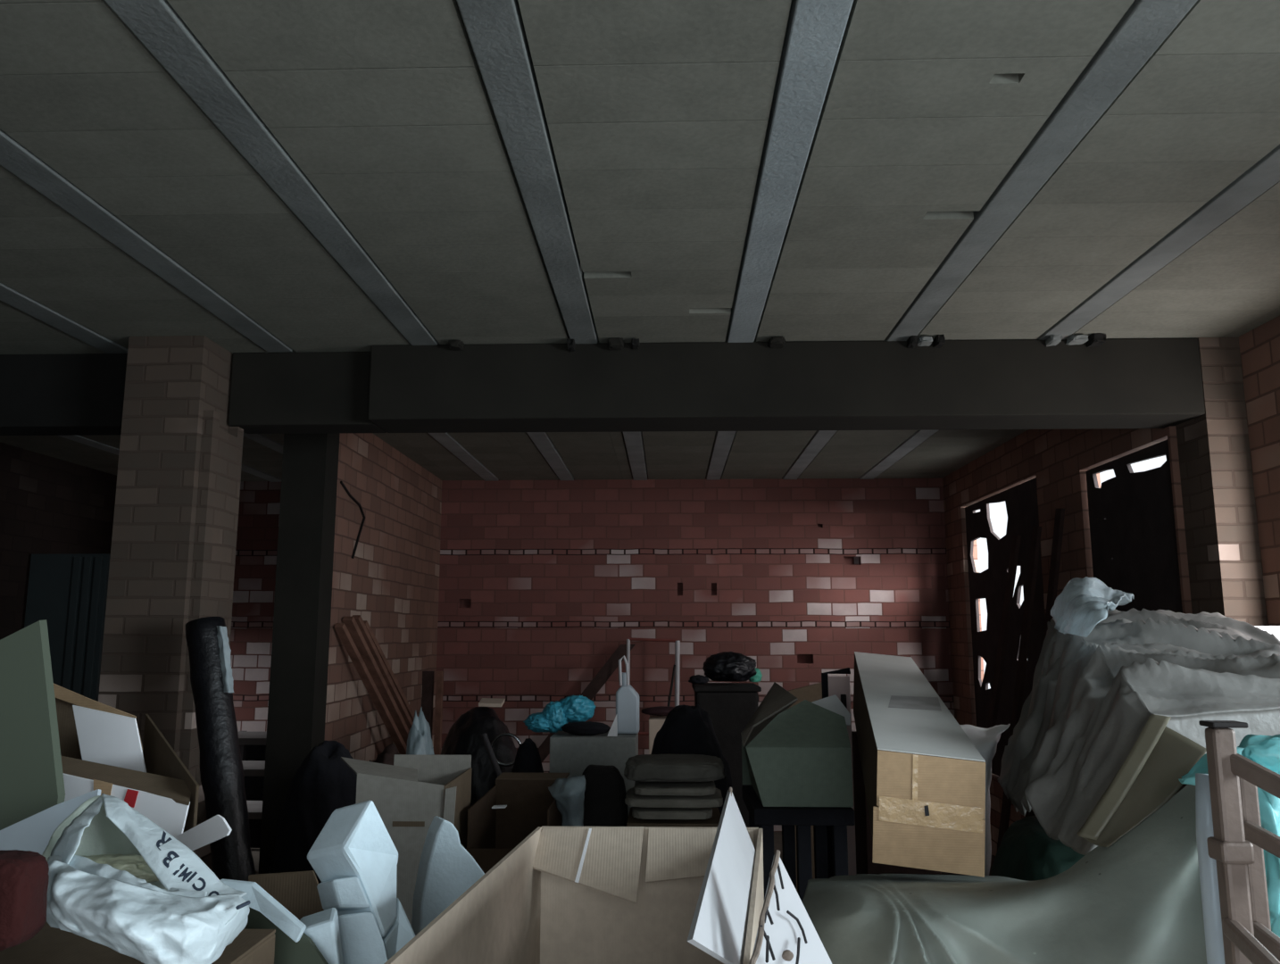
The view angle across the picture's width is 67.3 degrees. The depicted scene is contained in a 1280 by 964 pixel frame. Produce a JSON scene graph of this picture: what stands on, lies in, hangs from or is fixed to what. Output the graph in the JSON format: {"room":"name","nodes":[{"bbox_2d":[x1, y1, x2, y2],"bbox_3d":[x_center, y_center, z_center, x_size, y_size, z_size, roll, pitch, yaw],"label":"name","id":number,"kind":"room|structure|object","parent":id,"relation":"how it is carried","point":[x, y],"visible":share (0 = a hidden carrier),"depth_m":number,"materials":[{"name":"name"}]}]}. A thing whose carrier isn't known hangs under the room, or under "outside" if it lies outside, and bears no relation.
{"room":"cluttered storage basement","nodes":[
{"label":"cluttered storage basement","id":0,"kind":"room"},
{"bbox_2d":[0,442,116,639],"bbox_3d":[-4.490,0.729,3.740,0.200,2.820,8.549,0,-9,2],"label":"wall","id":1,"kind":"structure","parent":0,"point":[48,504],"depth_m":6.90,"materials":[{"name":"brick"}]},
{"bbox_2d":[24,553,110,701],"bbox_3d":[-3.990,1.538,6.569,0.549,2.094,0.065,0,-9,2],"label":"door leaf","id":2,"kind":"structure","parent":1,"relation":"in","point":[69,591],"depth_m":6.66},
{"bbox_2d":[98,335,232,756],"bbox_3d":[-2.043,0.788,4.114,0.330,2.819,0.350,0,-9,2],"label":"pillar","id":3,"kind":"structure","parent":0,"point":[170,381],"depth_m":4.04,"materials":[{"name":"brick"}]},
{"bbox_2d":[178,410,243,870],"bbox_3d":[-1.855,0.948,4.099,0.044,2.497,0.300,0,-9,2],"label":"pier","id":4,"kind":"object","parent":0,"point":[220,459],"visible":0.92,"depth_m":4.13,"materials":[{"name":"brick"}]},
{"bbox_2d":[258,433,340,873],"bbox_3d":[-1.862,0.969,5.270,0.243,2.819,0.199,0,-9,2],"label":"pillar","id":5,"kind":"structure","parent":0,"point":[300,647],"depth_m":5.22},
{"bbox_2d":[324,432,442,761],"bbox_3d":[-1.798,1.182,6.627,0.190,2.819,2.549,0,-9,2],"label":"wall partition","id":6,"kind":"structure","parent":0,"point":[391,580],"depth_m":6.37,"materials":[{"name":"brick"}]},
{"bbox_2d":[340,481,365,558],"bbox_3d":[-1.726,0.241,5.763,0.016,0.431,0.461,0,-9,2],"label":"cable","id":7,"kind":"object","parent":6,"relation":"hanging from","point":[350,495],"visible":1,"depth_m":5.84,"materials":[{"name":"rubber"}]},
{"bbox_2d":[229,473,954,831],"bbox_3d":[-0.973,1.366,7.992,6.980,2.878,0.250,0,-9,2],"label":"wall","id":8,"kind":"structure","parent":0,"point":[541,582],"depth_m":7.91,"materials":[{"name":"brick"}]},
{"bbox_2d":[58,435,119,455],"bbox_3d":[-3.717,-0.299,6.415,0.116,0.051,3.538,0,-9,2],"label":"ceiling beam","id":9,"kind":"structure","parent":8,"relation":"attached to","point":[78,438],"depth_m":6.52,"materials":[{"name":"metal"}]},
{"bbox_2d":[241,464,281,482],"bbox_3d":[-3.117,-0.301,6.397,0.116,0.051,3.538,0,-9,2],"label":"ceiling beam","id":10,"kind":"structure","parent":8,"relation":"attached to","point":[244,468],"depth_m":7.76,"materials":[{"name":"metal"}]},
{"bbox_2d":[243,432,283,454],"bbox_3d":[-2.518,-0.304,6.380,0.116,0.051,3.538,0,-9,2],"label":"ceiling beam","id":11,"kind":"structure","parent":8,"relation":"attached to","point":[259,438],"depth_m":6.45,"materials":[{"name":"metal"}]},
{"bbox_2d":[428,432,498,481],"bbox_3d":[-1.298,-0.310,6.345,0.116,0.051,3.538,0,-9,2],"label":"ceiling beam","id":12,"kind":"structure","parent":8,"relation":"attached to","point":[444,439],"depth_m":6.94,"materials":[{"name":"metal"}]},
{"bbox_2d":[526,432,573,480],"bbox_3d":[-0.663,-0.313,6.326,0.116,0.051,3.538,0,-9,2],"label":"ceiling beam","id":13,"kind":"structure","parent":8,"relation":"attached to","point":[542,441],"depth_m":6.91,"materials":[{"name":"metal"}]},
{"bbox_2d":[782,430,837,479],"bbox_3d":[1.197,-0.321,6.272,0.116,0.051,3.538,0,-9,2],"label":"ceiling beam","id":14,"kind":"structure","parent":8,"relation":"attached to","point":[820,438],"depth_m":6.84,"materials":[{"name":"metal"}]},
{"bbox_2d":[859,429,939,479],"bbox_3d":[1.836,-0.324,6.254,0.116,0.051,3.538,0,-9,2],"label":"ceiling beam","id":15,"kind":"structure","parent":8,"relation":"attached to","point":[919,436],"depth_m":6.84,"materials":[{"name":"metal"}]},
{"bbox_2d":[250,831,995,875],"bbox_3d":[-0.859,2.140,3.158,7.680,0.150,9.650,0,-9,2],"label":"floor","id":16,"kind":"structure","parent":0,"point":[777,835],"depth_m":6.83,"materials":[{"name":"concrete"}]},
{"bbox_2d":[42,921,50,927],"bbox_3d":[-0.991,1.200,1.340,0.630,1.141,0.220,0,-9,2],"label":"carton","id":17,"kind":"object","parent":16,"relation":"on","point":[46,925],"visible":0.02,"depth_m":1.35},
{"bbox_2d":[0,619,65,830],"bbox_3d":[-0.954,0.408,1.434,0.189,0.401,0.042,0,-9,2],"label":"board","id":18,"kind":"object","parent":17,"relation":"on","point":[31,775],"visible":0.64,"depth_m":1.43,"materials":[{"name":"wood"}]},
{"bbox_2d":[0,789,101,855],"bbox_3d":[-0.870,0.511,1.355,0.200,0.146,0.042,1,-9,-4],"label":"sheet","id":19,"kind":"object","parent":17,"relation":"on","point":[34,833],"visible":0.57,"depth_m":1.37,"materials":[{"name":"plastic"}]},
{"bbox_2d":[0,927,275,963],"bbox_3d":[-0.825,1.140,1.025,0.682,1.162,0.330,0,-9,2],"label":"carton","id":20,"kind":"object","parent":16,"relation":"on","point":[50,945],"visible":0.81,"depth_m":1.19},
{"bbox_2d":[0,849,49,951],"bbox_3d":[-0.691,0.437,1.005,0.129,0.097,0.063,0,-9,2],"label":"pouch","id":21,"kind":"object","parent":20,"relation":"on","point":[24,877],"visible":1,"depth_m":0.99,"materials":[{"name":"fabric"}]},
{"bbox_2d":[41,793,250,963],"bbox_3d":[-0.628,0.475,1.164,0.407,0.149,0.204,-6,-11,32],"label":"plastic bag","id":22,"kind":"object","parent":20,"relation":"on","point":[187,916],"visible":0.95,"depth_m":1.09,"materials":[{"name":"plastic"}]},
{"bbox_2d":[81,853,158,882],"bbox_3d":[-0.667,0.493,1.221,0.165,0.040,0.065,0,-9,2],"label":"packet","id":23,"kind":"object","parent":22,"relation":"in","point":[136,865],"visible":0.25,"depth_m":1.21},
{"bbox_2d":[53,683,232,852],"bbox_3d":[-0.969,1.096,1.680,0.219,1.447,0.756,7,-11,-37],"label":"carton","id":24,"kind":"object","parent":16,"relation":"on","point":[167,793],"visible":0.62,"depth_m":1.62,"materials":[{"name":"cardboard"}]},
{"bbox_2d":[72,705,146,772],"bbox_3d":[-0.987,0.507,1.795,0.163,0.177,0.004,0,-9,2],"label":"card","id":25,"kind":"object","parent":24,"relation":"in","point":[107,738],"visible":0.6,"depth_m":1.80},
{"bbox_2d":[248,870,324,920],"bbox_3d":[-0.625,0.794,1.720,0.162,0.188,0.006,0,-9,2],"label":"cardboard sheet","id":26,"kind":"object","parent":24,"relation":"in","point":[297,892],"visible":0.42,"depth_m":1.73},
{"bbox_2d":[185,616,255,881],"bbox_3d":[-1.498,1.294,3.511,0.623,1.595,0.149,-6,-11,33],"label":"roll","id":27,"kind":"object","parent":16,"relation":"on","point":[221,768],"visible":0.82,"depth_m":3.57,"materials":[{"name":"black fabric"}]},
{"bbox_2d":[237,731,266,847],"bbox_3d":[-2.606,2.205,6.759,0.681,0.835,0.580,0,-9,2],"label":"shelf rack","id":28,"kind":"object","parent":16,"relation":"on","point":[252,744],"visible":0.09,"depth_m":6.98,"materials":[{"name":"metal"}]},
{"bbox_2d":[268,740,357,883],"bbox_3d":[-1.228,1.582,3.745,0.408,1.120,0.431,-5,-10,29],"label":"garbage bag","id":29,"kind":"object","parent":16,"relation":"on","point":[323,784],"visible":0.34,"depth_m":3.66,"materials":[{"name":"plastic"}]},
{"bbox_2d":[334,623,406,754],"bbox_3d":[-1.524,1.718,6.177,0.050,1.587,1.804,-2,-9,11],"label":"batten","id":30,"kind":"object","parent":16,"relation":"on","point":[343,632],"visible":0.57,"depth_m":5.76,"materials":[{"name":"brown wood"}]},
{"bbox_2d":[342,616,409,746],"bbox_3d":[-1.514,1.721,6.324,0.060,1.627,1.818,-2,-9,12],"label":"batten","id":31,"kind":"object","parent":16,"relation":"on","point":[350,622],"visible":0.43,"depth_m":5.88,"materials":[{"name":"brown wood"}]},
{"bbox_2d":[352,615,413,730],"bbox_3d":[-1.504,1.738,6.469,0.050,1.637,1.832,-2,-9,12],"label":"batten","id":32,"kind":"object","parent":16,"relation":"on","point":[358,619],"visible":0.29,"depth_m":6.01,"materials":[{"name":"brown wood"}]},
{"bbox_2d":[369,743,400,765],"bbox_3d":[-1.189,1.797,4.412,0.454,1.162,0.453,0,-9,2],"label":"bag","id":33,"kind":"object","parent":16,"relation":"on","point":[386,756],"visible":0.05,"depth_m":4.46,"materials":[{"name":"brown plastic"}]},
{"bbox_2d":[363,620,414,722],"bbox_3d":[-1.493,1.776,6.611,0.045,1.607,1.845,-2,-9,12],"label":"batten","id":34,"kind":"object","parent":16,"relation":"on","point":[379,650],"visible":0.14,"depth_m":6.15,"materials":[{"name":"brown wood"}]},
{"bbox_2d":[340,754,471,925],"bbox_3d":[-0.778,1.468,3.032,0.459,1.137,0.418,0,-9,2],"label":"carton","id":35,"kind":"object","parent":16,"relation":"on","point":[407,795],"visible":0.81,"depth_m":2.91,"materials":[{"name":"cardboard"}]},
{"bbox_2d":[406,707,434,754],"bbox_3d":[-0.906,1.558,3.884,0.185,1.274,0.223,0,-9,2],"label":"sack","id":36,"kind":"object","parent":16,"relation":"on","point":[419,741],"visible":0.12,"depth_m":3.93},
{"bbox_2d":[421,671,434,739],"bbox_3d":[-1.645,2.084,7.347,0.090,1.256,0.060,0,-9,2],"label":"post","id":37,"kind":"object","parent":16,"relation":"on","point":[428,677],"visible":0.36,"depth_m":7.39,"materials":[{"name":"brown wood"}]},
{"bbox_2d":[433,671,443,755],"bbox_3d":[-1.548,2.084,7.344,0.045,1.256,0.060,0,-9,2],"label":"post","id":38,"kind":"object","parent":16,"relation":"on","point":[439,680],"visible":0.5,"depth_m":7.37,"materials":[{"name":"brown wood"}]},
{"bbox_2d":[440,706,522,806],"bbox_3d":[-0.851,1.763,5.102,0.541,1.109,0.668,0,-9,2],"label":"sack","id":39,"kind":"object","parent":16,"relation":"on","point":[464,737],"visible":0.2,"depth_m":5.06,"materials":[{"name":"black plastic"}]},
{"bbox_2d":[478,698,504,706],"bbox_3d":[-0.807,1.201,5.233,0.125,0.041,0.100,0,-9,2],"label":"paper scrap","id":40,"kind":"object","parent":39,"relation":"on","point":[484,702],"visible":1,"depth_m":5.20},
{"bbox_2d":[481,733,501,777],"bbox_3d":[-0.463,1.680,4.219,0.714,1.081,0.026,-7,-11,38],"label":"rod","id":41,"kind":"object","parent":16,"relation":"on","point":[486,740],"visible":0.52,"depth_m":4.46,"materials":[{"name":"metal"}]},
{"bbox_2d":[466,772,569,914],"bbox_3d":[-0.414,1.580,3.339,0.262,1.010,0.660,0,-9,2],"label":"box","id":42,"kind":"object","parent":16,"relation":"on","point":[493,834],"visible":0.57,"depth_m":3.56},
{"bbox_2d":[491,805,507,808],"bbox_3d":[-0.486,1.122,3.322,0.045,0.006,0.040,0,-9,2],"label":"chip","id":43,"kind":"object","parent":42,"relation":"in","point":[494,806],"visible":1,"depth_m":3.31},
{"bbox_2d":[548,774,586,826],"bbox_3d":[-0.250,1.126,3.222,0.134,0.263,0.117,0,-9,2],"label":"clear bag","id":44,"kind":"object","parent":42,"relation":"hanging from","point":[569,793],"visible":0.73,"depth_m":3.23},
{"bbox_2d":[512,738,543,772],"bbox_3d":[-0.535,1.748,4.543,0.209,1.050,0.271,0,-9,2],"label":"sack","id":45,"kind":"object","parent":16,"relation":"on","point":[527,760],"visible":0.16,"depth_m":4.55,"materials":[{"name":"black fabric"}]},
{"bbox_2d":[383,787,764,963],"bbox_3d":[-0.050,1.119,1.294,0.429,1.286,0.968,-1,-9,8],"label":"carton","id":46,"kind":"object","parent":16,"relation":"on","point":[602,894],"visible":1,"depth_m":1.75,"materials":[{"name":"cardboard"}]},
{"bbox_2d":[538,644,635,762],"bbox_3d":[-0.677,2.012,7.548,1.286,1.455,0.050,0,-9,2],"label":"plank","id":47,"kind":"object","parent":16,"relation":"on","point":[610,667],"visible":0.36,"depth_m":7.58,"materials":[{"name":"brown wood"}]},
{"bbox_2d":[549,730,638,814],"bbox_3d":[-0.215,1.748,4.593,0.400,1.067,0.400,0,-9,2],"label":"carton","id":48,"kind":"object","parent":16,"relation":"on","point":[570,753],"visible":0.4,"depth_m":4.47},
{"bbox_2d":[523,694,596,732],"bbox_3d":[-0.386,1.122,4.648,0.350,0.179,0.207,3,-9,-18],"label":"bundle","id":49,"kind":"object","parent":48,"relation":"on","point":[573,708],"visible":0.95,"depth_m":4.59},
{"bbox_2d":[561,721,610,735],"bbox_3d":[-0.257,1.170,4.562,0.238,0.064,0.109,0,-9,2],"label":"pouch","id":50,"kind":"object","parent":48,"relation":"on","point":[581,727],"visible":1,"depth_m":4.53,"materials":[{"name":"black fabric"}]},
{"bbox_2d":[606,714,617,736],"bbox_3d":[-0.131,1.154,4.562,0.048,0.103,0.050,0,-9,2],"label":"paper cone","id":51,"kind":"object","parent":48,"relation":"on","point":[613,731],"visible":1,"depth_m":4.54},
{"bbox_2d":[615,655,639,733],"bbox_3d":[-0.059,1.031,4.686,0.111,0.372,0.130,0,-9,2],"label":"canister","id":52,"kind":"object","parent":48,"relation":"on","point":[627,697],"visible":0.96,"depth_m":4.61,"materials":[{"name":"plastic"}]},
{"bbox_2d":[581,764,628,826],"bbox_3d":[-0.145,1.584,3.553,0.207,1.042,0.206,0,-9,2],"label":"garbage bag","id":53,"kind":"object","parent":16,"relation":"on","point":[604,805],"visible":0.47,"depth_m":3.53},
{"bbox_2d":[626,637,680,735],"bbox_3d":[0.084,1.907,7.045,0.430,1.513,0.526,0,-9,2],"label":"frame","id":54,"kind":"object","parent":16,"relation":"on","point":[676,668],"visible":0.4,"depth_m":7.36,"materials":[{"name":"metal"}]},
{"bbox_2d":[648,714,666,754],"bbox_3d":[0.115,1.753,4.810,0.133,1.123,0.250,0,-9,2],"label":"box","id":55,"kind":"object","parent":16,"relation":"on","point":[655,722],"visible":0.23,"depth_m":4.77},
{"bbox_2d":[640,706,674,715],"bbox_3d":[0.113,1.163,4.878,0.213,0.047,0.150,0,-9,2],"label":"cushion","id":56,"kind":"object","parent":55,"relation":"on","point":[660,710],"visible":0.73,"depth_m":4.83,"materials":[{"name":"fabric"}]},
{"bbox_2d":[626,807,720,827],"bbox_3d":[0.128,1.669,3.491,0.342,0.880,0.320,0,-9,2],"label":"carton","id":57,"kind":"object","parent":16,"relation":"on","point":[712,822],"visible":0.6,"depth_m":3.43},
{"bbox_2d":[631,806,712,819],"bbox_3d":[0.119,1.209,3.563,0.292,0.031,0.309,0,-9,2],"label":"folded blanket","id":58,"kind":"object","parent":57,"relation":"on","point":[638,812],"visible":0.48,"depth_m":3.42,"materials":[{"name":"grey fabric"}]},
{"bbox_2d":[624,787,723,807],"bbox_3d":[0.126,1.169,3.570,0.356,0.034,0.315,0,-9,2],"label":"folded blanket","id":59,"kind":"object","parent":58,"relation":"on","point":[633,800],"visible":0.77,"depth_m":3.43,"materials":[{"name":"grey fabric"}]},
{"bbox_2d":[633,781,715,795],"bbox_3d":[0.128,1.129,3.577,0.300,0.028,0.311,0,-9,2],"label":"folded blanket","id":60,"kind":"object","parent":59,"relation":"on","point":[643,788],"visible":0.74,"depth_m":3.44,"materials":[{"name":"grey fabric"}]},
{"bbox_2d":[623,754,725,781],"bbox_3d":[0.128,1.065,3.586,0.373,0.075,0.325,0,-9,2],"label":"folded blanket","id":61,"kind":"object","parent":60,"relation":"on","point":[643,768],"visible":1,"depth_m":3.45,"materials":[{"name":"grey fabric"}]},
{"bbox_2d":[650,703,734,815],"bbox_3d":[0.209,1.568,4.084,0.432,1.226,0.424,0,-9,2],"label":"sack","id":62,"kind":"object","parent":16,"relation":"on","point":[686,729],"visible":0.27,"depth_m":4.07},
{"bbox_2d":[691,682,761,827],"bbox_3d":[0.450,1.701,4.975,0.341,1.277,0.410,0,-9,2],"label":"bin","id":63,"kind":"object","parent":16,"relation":"on","point":[730,706],"visible":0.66,"depth_m":4.87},
{"bbox_2d":[688,674,709,684],"bbox_3d":[0.303,1.018,4.955,0.112,0.047,0.118,0,-9,2],"label":"rag","id":64,"kind":"object","parent":63,"relation":"on","point":[698,679],"visible":1,"depth_m":4.92,"materials":[{"name":"black fabric"}]},
{"bbox_2d":[702,651,756,681],"bbox_3d":[0.472,0.973,5.078,0.285,0.155,0.285,0,-9,2],"label":"bag","id":65,"kind":"object","parent":63,"relation":"on","point":[725,666],"visible":0.99,"depth_m":4.99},
{"bbox_2d":[748,667,762,681],"bbox_3d":[0.617,1.040,5.183,0.085,0.075,0.099,0,-9,2],"label":"scrap","id":66,"kind":"object","parent":63,"relation":"on","point":[757,677],"visible":0.64,"depth_m":5.15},
{"bbox_2d":[748,849,831,963],"bbox_3d":[0.233,1.059,0.934,0.254,1.294,0.220,0,-9,2],"label":"carton","id":67,"kind":"object","parent":16,"relation":"on","point":[786,934],"visible":1,"depth_m":1.05,"materials":[{"name":"white"}]},
{"bbox_2d":[742,785,855,901],"bbox_3d":[0.493,1.516,2.998,0.297,1.030,0.460,0,-9,2],"label":"chair","id":68,"kind":"object","parent":16,"relation":"on","point":[760,817],"visible":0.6,"depth_m":2.85,"materials":[{"name":"black"}]},
{"bbox_2d":[740,681,853,806],"bbox_3d":[0.505,0.958,3.745,0.334,0.296,1.723,0,-9,2],"label":"carton","id":69,"kind":"object","parent":68,"relation":"on","point":[799,755],"visible":1,"depth_m":2.90,"materials":[{"name":"cardboard"}]},
{"bbox_2d":[812,694,850,725],"bbox_3d":[0.694,0.829,3.493,0.136,0.104,0.104,3,-9,-18],"label":"flap","id":70,"kind":"object","parent":69,"relation":"attached to","point":[833,703],"visible":0.59,"depth_m":3.52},
{"bbox_2d":[788,681,822,891],"bbox_3d":[0.731,1.534,4.107,0.192,1.334,0.030,0,-9,2],"label":"board","id":71,"kind":"object","parent":16,"relation":"on","point":[811,693],"visible":0.08,"depth_m":4.18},
{"bbox_2d":[821,667,856,878],"bbox_3d":[0.775,1.429,3.700,0.115,1.404,0.035,0,-9,2],"label":"framed board","id":72,"kind":"object","parent":16,"relation":"on","point":[840,686],"visible":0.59,"depth_m":3.77,"materials":[{"name":"wood"}]},
{"bbox_2d":[801,714,1207,963],"bbox_3d":[0.671,1.157,1.875,0.828,1.388,0.842,0,-9,2],"label":"tarp","id":73,"kind":"object","parent":16,"relation":"on","point":[1135,897],"visible":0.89,"depth_m":1.74,"materials":[{"name":"plastic"}]},
{"bbox_2d":[853,651,985,877],"bbox_3d":[0.808,0.774,3.016,0.246,0.441,1.915,-2,-9,11],"label":"carton","id":74,"kind":"object","parent":73,"relation":"on","point":[924,777],"visible":1,"depth_m":2.10,"materials":[{"name":"brown"}]},
{"bbox_2d":[990,815,1084,881],"bbox_3d":[1.219,1.472,2.719,0.349,0.989,0.533,0,-9,2],"label":"garbage bag","id":75,"kind":"object","parent":16,"relation":"on","point":[1026,851],"visible":0.29,"depth_m":2.71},
{"bbox_2d":[1025,507,1064,816],"bbox_3d":[2.253,1.277,5.401,0.418,2.252,0.077,-7,-11,38],"label":"plank","id":76,"kind":"object","parent":16,"relation":"on","point":[1059,513],"visible":0.36,"depth_m":5.43,"materials":[{"name":"brown wood"}]},
{"bbox_2d":[997,607,1279,855],"bbox_3d":[1.490,1.137,2.566,0.924,1.645,1.703,-3,-9,17],"label":"plastic sheet","id":77,"kind":"object","parent":16,"relation":"on","point":[1092,697],"visible":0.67,"depth_m":2.25,"materials":[{"name":"grey"}]},
{"bbox_2d":[1050,576,1133,637],"bbox_3d":[1.335,0.352,2.790,0.247,0.191,0.843,-3,-10,21],"label":"film","id":78,"kind":"object","parent":77,"relation":"on","point":[1084,602],"visible":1,"depth_m":2.83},
{"bbox_2d":[1195,772,1225,963],"bbox_3d":[0.825,1.091,1.303,0.033,1.343,0.027,0,-9,2],"label":"pipe","id":79,"kind":"object","parent":16,"relation":"on","point":[1213,932],"visible":0.62,"depth_m":1.38,"materials":[{"name":"plastic"}]},
{"bbox_2d":[1198,720,1279,963],"bbox_3d":[0.826,1.027,1.163,0.127,1.428,0.268,0,-9,2],"label":"metal frame","id":80,"kind":"object","parent":16,"relation":"on","point":[1239,840],"visible":1,"depth_m":1.29,"materials":[{"name":"metal"}]},
{"bbox_2d":[1178,733,1279,937],"bbox_3d":[0.999,0.576,1.558,0.200,0.333,0.326,-5,-10,31],"label":"bag","id":81,"kind":"object","parent":80,"relation":"hanging from","point":[1263,750],"visible":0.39,"depth_m":1.45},
{"bbox_2d":[1254,625,1279,639],"bbox_3d":[2.339,1.295,3.337,0.329,1.572,0.030,0,-9,2],"label":"board","id":82,"kind":"object","parent":16,"relation":"on","point":[1271,629],"visible":0.02,"depth_m":3.44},
{"bbox_3d":[-0.402,1.310,1.391,0.178,0.938,0.370,0,-9,2],"label":"carton","id":83,"kind":"object","parent":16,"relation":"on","visible":0},
{"bbox_2d":[220,878,328,963],"bbox_3d":[-0.506,0.646,1.350,0.237,0.152,0.032,-3,-9,18],"label":"tray","id":84,"kind":"object","parent":83,"relation":"on","point":[292,945],"visible":0.68,"depth_m":1.35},
{"bbox_2d":[299,907,343,963],"bbox_3d":[-0.451,0.712,1.375,0.103,0.179,0.070,0,-9,2],"label":"foam offcut","id":85,"kind":"object","parent":83,"relation":"on","point":[322,927],"visible":0.71,"depth_m":1.35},
{"bbox_2d":[307,800,415,963],"bbox_3d":[-0.442,0.680,1.545,0.185,0.338,0.135,-5,-10,27],"label":"foam block","id":86,"kind":"object","parent":83,"relation":"on","point":[353,857],"visible":0.9,"depth_m":1.52,"materials":[{"name":"plastic"}]},
{"bbox_3d":[-0.364,1.443,1.951,0.248,0.849,0.320,0,-9,2],"label":"carton","id":87,"kind":"object","parent":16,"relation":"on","visible":0},
{"bbox_2d":[411,816,484,935],"bbox_3d":[-0.391,0.849,1.962,0.162,0.317,0.074,0,-9,2],"label":"shard","id":88,"kind":"object","parent":87,"relation":"on","point":[446,870],"visible":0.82,"depth_m":1.94},
{"bbox_3d":[1.169,1.722,3.229,0.108,0.695,0.220,0,-9,2],"label":"carton","id":89,"kind":"object","parent":16,"relation":"on","visible":0},
{"bbox_2d":[959,723,1010,875],"bbox_3d":[1.161,1.100,3.333,0.199,0.510,0.260,-8,-12,43],"label":"bag","id":90,"kind":"object","parent":89,"relation":"on","point":[985,740],"visible":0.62,"depth_m":3.27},
{"bbox_2d":[0,0,1279,481],"bbox_3d":[-0.877,-0.705,3.858,7.430,0.050,8.550,0,-9,2],"label":"ceiling","id":91,"kind":"structure","parent":0,"point":[657,112],"depth_m":2.74,"materials":[{"name":"concrete"}]},
{"bbox_2d":[0,282,127,353],"bbox_3d":[-2.456,-0.984,2.046,0.116,0.051,4.789,0,-9,2],"label":"ceiling beam","id":92,"kind":"structure","parent":91,"relation":"attached to","point":[8,295],"depth_m":3.94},
{"bbox_2d":[0,353,127,435],"bbox_3d":[-3.283,-0.403,4.515,2.159,0.340,0.200,0,-9,2],"label":"ceiling beam","id":93,"kind":"structure","parent":91,"relation":"attached to","point":[73,394],"depth_m":4.40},
{"bbox_2d":[0,129,292,352],"bbox_3d":[-1.712,-0.988,2.024,0.116,0.051,4.789,0,-9,2],"label":"ceiling beam","id":94,"kind":"structure","parent":91,"relation":"attached to","point":[14,157],"depth_m":3.09,"materials":[{"name":"metal"}]},
{"bbox_2d":[104,0,440,345],"bbox_3d":[-1.027,-0.991,2.004,0.116,0.051,4.789,0,-9,2],"label":"ceiling beam","id":95,"kind":"structure","parent":91,"relation":"attached to","point":[155,23],"depth_m":2.50,"materials":[{"name":"metal"}]},
{"bbox_2d":[456,0,598,343],"bbox_3d":[-0.314,-0.994,1.984,0.116,0.051,4.789,0,-9,2],"label":"ceiling beam","id":96,"kind":"structure","parent":91,"relation":"attached to","point":[494,29],"depth_m":2.49,"materials":[{"name":"metal"}]},
{"bbox_2d":[623,432,647,480],"bbox_3d":[-0.049,-0.315,6.308,0.116,0.051,3.538,0,-9,2],"label":"ceiling beam","id":97,"kind":"structure","parent":91,"relation":"attached to","point":[633,440],"depth_m":6.91,"materials":[{"name":"metal"}]},
{"bbox_2d":[228,332,1205,433],"bbox_3d":[0.283,-0.437,4.323,4.299,0.347,0.381,0,-9,2],"label":"ceiling beam","id":98,"kind":"structure","parent":91,"relation":"attached to","point":[1078,381],"depth_m":4.22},
{"bbox_2d":[706,431,735,479],"bbox_3d":[0.558,-0.318,6.291,0.116,0.051,3.538,0,-9,2],"label":"ceiling beam","id":99,"kind":"structure","parent":91,"relation":"attached to","point":[723,440],"depth_m":6.87,"materials":[{"name":"metal"}]},
{"bbox_2d":[725,0,853,342],"bbox_3d":[0.376,-0.997,1.964,0.116,0.051,4.789,0,-9,2],"label":"ceiling beam","id":100,"kind":"structure","parent":91,"relation":"attached to","point":[815,29],"depth_m":2.49,"materials":[{"name":"metal"}]},
{"bbox_2d":[883,0,1197,340],"bbox_3d":[1.072,-1.000,1.943,0.116,0.051,4.789,0,-9,2],"label":"ceiling beam","id":101,"kind":"structure","parent":91,"relation":"attached to","point":[1146,24],"depth_m":2.49,"materials":[{"name":"metal"}]},
{"bbox_2d":[1036,144,1279,340],"bbox_3d":[1.732,-1.003,1.924,0.116,0.051,4.789,0,-9,2],"label":"ceiling beam","id":102,"kind":"structure","parent":91,"relation":"attached to","point":[1264,174],"depth_m":3.13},
{"bbox_2d":[582,2,791,469],"bbox_3d":[-0.857,-0.812,3.697,7.480,0.090,9.400,0,-9,2],"label":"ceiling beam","id":103,"kind":"structure","parent":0,"point":[791,3],"depth_m":2.90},
{"bbox_2d":[942,425,1192,856],"bbox_3d":[2.518,1.100,6.107,0.110,2.820,3.850,0,-9,2],"label":"wall","id":104,"kind":"structure","parent":0,"point":[1059,460],"depth_m":5.86,"materials":[{"name":"brick"}]},
{"bbox_2d":[964,477,1045,776],"bbox_3d":[2.516,1.046,6.571,0.020,1.958,1.538,0,-9,2],"label":"door","id":105,"kind":"structure","parent":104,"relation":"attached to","point":[1020,500],"depth_m":6.65,"materials":[{"name":"wood"}]},
{"bbox_2d":[1085,439,1182,613],"bbox_3d":[2.461,0.597,4.740,0.020,1.478,0.938,0,-9,2],"label":"door","id":106,"kind":"structure","parent":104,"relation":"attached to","point":[1134,545],"depth_m":4.73,"materials":[{"name":"wood"}]},
{"bbox_2d":[1175,337,1267,625],"bbox_3d":[2.653,0.782,4.077,0.440,2.819,0.249,0,-9,2],"label":"pillar","id":107,"kind":"structure","parent":0,"point":[1225,577],"depth_m":4.11,"materials":[{"name":"brick"}]},
{"bbox_2d":[1238,315,1279,625],"bbox_3d":[2.646,0.351,1.335,0.250,2.820,5.300,0,-9,2],"label":"wall","id":108,"kind":"structure","parent":0,"point":[1259,347],"depth_m":3.98,"materials":[{"name":"brick"}]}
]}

